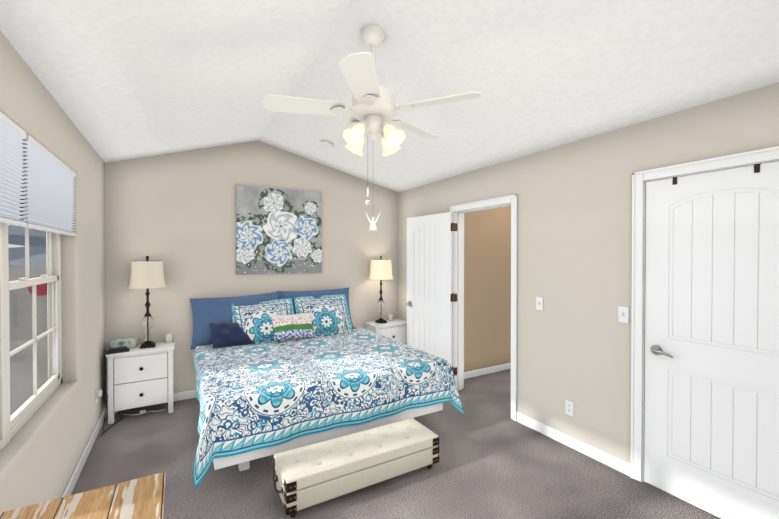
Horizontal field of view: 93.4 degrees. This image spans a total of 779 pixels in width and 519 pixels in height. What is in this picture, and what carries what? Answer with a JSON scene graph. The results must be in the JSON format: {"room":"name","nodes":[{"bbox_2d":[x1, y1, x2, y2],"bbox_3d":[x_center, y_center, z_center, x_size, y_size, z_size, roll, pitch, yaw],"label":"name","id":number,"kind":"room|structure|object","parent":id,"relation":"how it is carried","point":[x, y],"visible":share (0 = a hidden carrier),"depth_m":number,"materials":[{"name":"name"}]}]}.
{"room":"bedroom","nodes":[
{"label":"bedroom","id":0,"kind":"room"},
{"bbox_2d":[0,31,105,512],"bbox_3d":[-1.487,0.281,1.182,0.170,2.480,5.740,0,1,-30],"label":"wall","id":1,"kind":"structure","parent":0,"point":[41,452],"depth_m":2.48,"materials":[{"name":"beige paint"}]},
{"bbox_2d":[0,223,61,450],"bbox_3d":[-1.691,0.139,1.438,0.074,1.500,2.650,0,1,-30],"label":"window","id":2,"kind":"structure","parent":1,"relation":"in","point":[12,425],"depth_m":2.14,"materials":[{"name":"white plastic"}]},
{"bbox_2d":[0,111,75,235],"bbox_3d":[-1.611,-0.383,1.480,0.052,0.453,2.638,0,1,-30],"label":"shades","id":3,"kind":"object","parent":1,"relation":"attached to","point":[36,185],"visible":1,"depth_m":1.87,"materials":[{"name":"white"}]},
{"bbox_2d":[61,404,107,497],"bbox_3d":[-1.409,1.477,1.238,0.013,0.088,5.440,0,1,-30],"label":"baseboard","id":4,"kind":"structure","parent":1,"relation":"attached to","point":[69,488],"depth_m":2.69,"materials":[{"name":"white wood"}]},
{"bbox_2d":[96,388,163,435],"bbox_3d":[-2.376,1.309,3.397,0.491,0.382,0.457,0,1,-30],"label":"power cord","id":5,"kind":"object","parent":1,"relation":"attached to","point":[98,393],"visible":0.98,"depth_m":3.25,"materials":[{"name":"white plastic"}]},
{"bbox_2d":[105,141,397,403],"bbox_3d":[-1.384,0.036,4.465,3.630,2.910,0.150,0,1,-30],"label":"wall","id":6,"kind":"structure","parent":0,"point":[175,212],"depth_m":4.03,"materials":[{"name":"beige paint"}]},
{"bbox_2d":[120,390,195,410],"bbox_3d":[-1.307,1.447,4.425,3.310,0.088,0.017,0,1,-30],"label":"baseboard","id":7,"kind":"structure","parent":6,"relation":"attached to","point":[178,396],"depth_m":3.91,"materials":[{"name":"white wood"}]},
{"bbox_2d":[236,185,321,273],"bbox_3d":[-1.299,-0.337,4.403,1.002,1.008,0.034,0,1,-30],"label":"picture","id":8,"kind":"object","parent":6,"relation":"attached to","point":[278,231],"visible":0.92,"depth_m":4.37,"materials":[{"name":"multicoloured fabric"}]},
{"bbox_2d":[0,0,778,191],"bbox_3d":[1.008,-1.226,2.606,5.930,0.692,5.740,0,1,-30],"label":"ceiling","id":9,"kind":"structure","parent":0,"point":[124,79],"depth_m":2.15,"materials":[{"name":"white paint"}]},
{"bbox_2d":[321,140,333,147],"bbox_3d":[-0.666,-1.236,3.938,0.130,0.058,0.132,0,1,-30],"label":"smoke detector","id":10,"kind":"object","parent":9,"relation":"attached to","point":[326,143],"visible":1,"depth_m":3.90,"materials":[{"name":"white plastic"}]},
{"bbox_2d":[262,24,481,230],"bbox_3d":[-0.121,-0.757,2.200,1.198,1.168,1.154,0,1,-30],"label":"ceiling fan","id":11,"kind":"object","parent":9,"relation":"hanging from","point":[372,109],"visible":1,"depth_m":2.07,"materials":[{"name":"white"}]},
{"bbox_2d":[71,369,720,518],"bbox_3d":[0.995,1.558,2.624,5.960,0.100,5.840,0,1,-30],"label":"floor","id":12,"kind":"structure","parent":0,"point":[496,461],"depth_m":2.53,"materials":[{"name":"carpet"}]},
{"bbox_2d":[0,472,165,518],"bbox_3d":[-0.731,1.151,0.640,0.552,0.750,1.292,0,1,-30],"label":"desk","id":13,"kind":"object","parent":12,"relation":"on","point":[142,498],"visible":1,"depth_m":1.16,"materials":[{"name":"brown wood"}]},
{"bbox_2d":[106,341,174,423],"bbox_3d":[-2.411,1.179,3.588,0.537,0.640,0.332,0,1,-30],"label":"nightstand","id":14,"kind":"object","parent":12,"relation":"on","point":[139,377],"visible":0.92,"depth_m":3.46,"materials":[{"name":"white wood"}]},
{"bbox_2d":[105,346,129,354],"bbox_3d":[-2.526,0.841,3.411,0.170,0.037,0.100,-1,1,-44],"label":"wallet","id":15,"kind":"object","parent":14,"relation":"on","point":[118,350],"visible":1,"depth_m":3.39,"materials":[{"name":"black leather"}]},
{"bbox_2d":[110,337,138,347],"bbox_3d":[-2.580,0.817,3.575,0.210,0.082,0.115,0,1,-22],"label":"tissue box","id":16,"kind":"object","parent":14,"relation":"on","point":[129,343],"visible":0.81,"depth_m":3.54,"materials":[{"name":"multicoloured cardboard"}]},
{"bbox_2d":[128,256,165,348],"bbox_3d":[-2.375,0.410,3.606,0.312,0.894,0.312,0,1,-30],"label":"lamp","id":17,"kind":"object","parent":14,"relation":"on","point":[147,274],"visible":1,"depth_m":3.52,"materials":[{"name":"beige fabric"}]},
{"bbox_2d":[165,333,171,342],"bbox_3d":[-2.282,0.811,3.793,0.060,0.090,0.060,0,1,-30],"label":"candle","id":18,"kind":"object","parent":14,"relation":"on","point":[168,337],"visible":1,"depth_m":3.77,"materials":[{"name":"beige wax"}]},
{"bbox_2d":[190,287,463,487],"bbox_3d":[-0.751,0.936,3.554,2.090,1.127,2.010,0,1,-30],"label":"bed","id":19,"kind":"object","parent":12,"relation":"on","point":[279,372],"visible":1,"depth_m":3.02,"materials":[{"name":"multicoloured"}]},
{"bbox_2d":[272,418,438,517],"bbox_3d":[-0.201,1.381,2.514,1.151,0.257,0.363,0,1,-30],"label":"bench","id":20,"kind":"object","parent":12,"relation":"on","point":[304,477],"visible":1,"depth_m":2.37,"materials":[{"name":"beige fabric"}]},
{"bbox_2d":[365,319,406,344],"bbox_3d":[-0.022,1.167,4.965,0.537,0.640,0.332,0,1,-30],"label":"nightstand","id":21,"kind":"object","parent":12,"relation":"on","point":[395,329],"visible":0.44,"depth_m":4.86,"materials":[{"name":"white wood"}]},
{"bbox_2d":[369,256,392,323],"bbox_3d":[-0.114,0.398,4.908,0.312,0.894,0.312,0,1,-30],"label":"lamp","id":22,"kind":"object","parent":21,"relation":"on","point":[380,269],"visible":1,"depth_m":4.81,"materials":[{"name":"beige fabric"}]},
{"bbox_2d":[464,206,510,378],"bbox_3d":[1.695,0.266,5.063,2.300,2.440,0.112,0,1,-30],"label":"wall","id":23,"kind":"structure","parent":0,"point":[487,291],"depth_m":4.72,"materials":[{"name":"beige paint"}]},
{"bbox_2d":[398,82,778,463],"bbox_3d":[1.532,0.265,2.922,0.120,2.480,5.740,0,1,-30],"label":"wall","id":24,"kind":"structure","parent":0,"point":[574,256],"depth_m":2.84,"materials":[{"name":"beige paint"}]},
{"bbox_2d":[406,212,453,370],"bbox_3d":[0.455,0.472,4.478,0.173,2.022,0.815,0,1,-30],"label":"bedroom door","id":25,"kind":"structure","parent":24,"relation":"in","point":[430,297],"depth_m":4.43,"materials":[{"name":"white wood"}]},
{"bbox_2d":[454,223,456,375],"bbox_3d":[0.750,0.454,4.170,0.052,1.730,0.003,0,1,-30],"label":"hinges","id":26,"kind":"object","parent":24,"relation":"attached to","point":[455,298],"depth_m":4.17,"materials":[{"name":"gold metal"}]},
{"bbox_2d":[536,296,542,310],"bbox_3d":[1.299,0.383,3.188,0.019,0.116,0.070,0,1,-30],"label":"light switch","id":27,"kind":"object","parent":24,"relation":"attached to","point":[539,303],"visible":1,"depth_m":3.19,"materials":[{"name":"white plastic"}]},
{"bbox_2d":[565,400,573,416],"bbox_3d":[1.446,1.195,2.951,0.008,0.116,0.070,0,1,-30],"label":"electrical outlet","id":28,"kind":"object","parent":24,"relation":"attached to","point":[569,407],"visible":1,"depth_m":2.95,"materials":[{"name":"white plastic"}]},
{"bbox_2d":[517,412,630,475],"bbox_3d":[1.431,1.461,2.976,0.013,0.088,0.996,0,1,-30],"label":"baseboard","id":29,"kind":"structure","parent":24,"relation":"attached to","point":[612,461],"depth_m":2.88,"materials":[{"name":"white wood"}]},
{"bbox_2d":[450,146,778,481],"bbox_3d":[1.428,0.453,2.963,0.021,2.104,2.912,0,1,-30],"label":"door frame","id":30,"kind":"structure","parent":24,"relation":"attached to","point":[732,160],"depth_m":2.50,"materials":[{"name":"white wood"}]},
{"bbox_2d":[618,306,628,322],"bbox_3d":[1.645,0.388,2.586,0.019,0.116,0.070,0,1,-30],"label":"light switch","id":31,"kind":"object","parent":24,"relation":"attached to","point":[623,314],"visible":1,"depth_m":2.59,"materials":[{"name":"white plastic"}]},
{"bbox_2d":[644,161,778,518],"bbox_3d":[1.941,0.492,2.134,0.163,2.025,0.811,0,1,-30],"label":"closet door","id":32,"kind":"structure","parent":24,"relation":"in","point":[711,436],"depth_m":2.15,"materials":[{"name":"white wood"}]}
]}

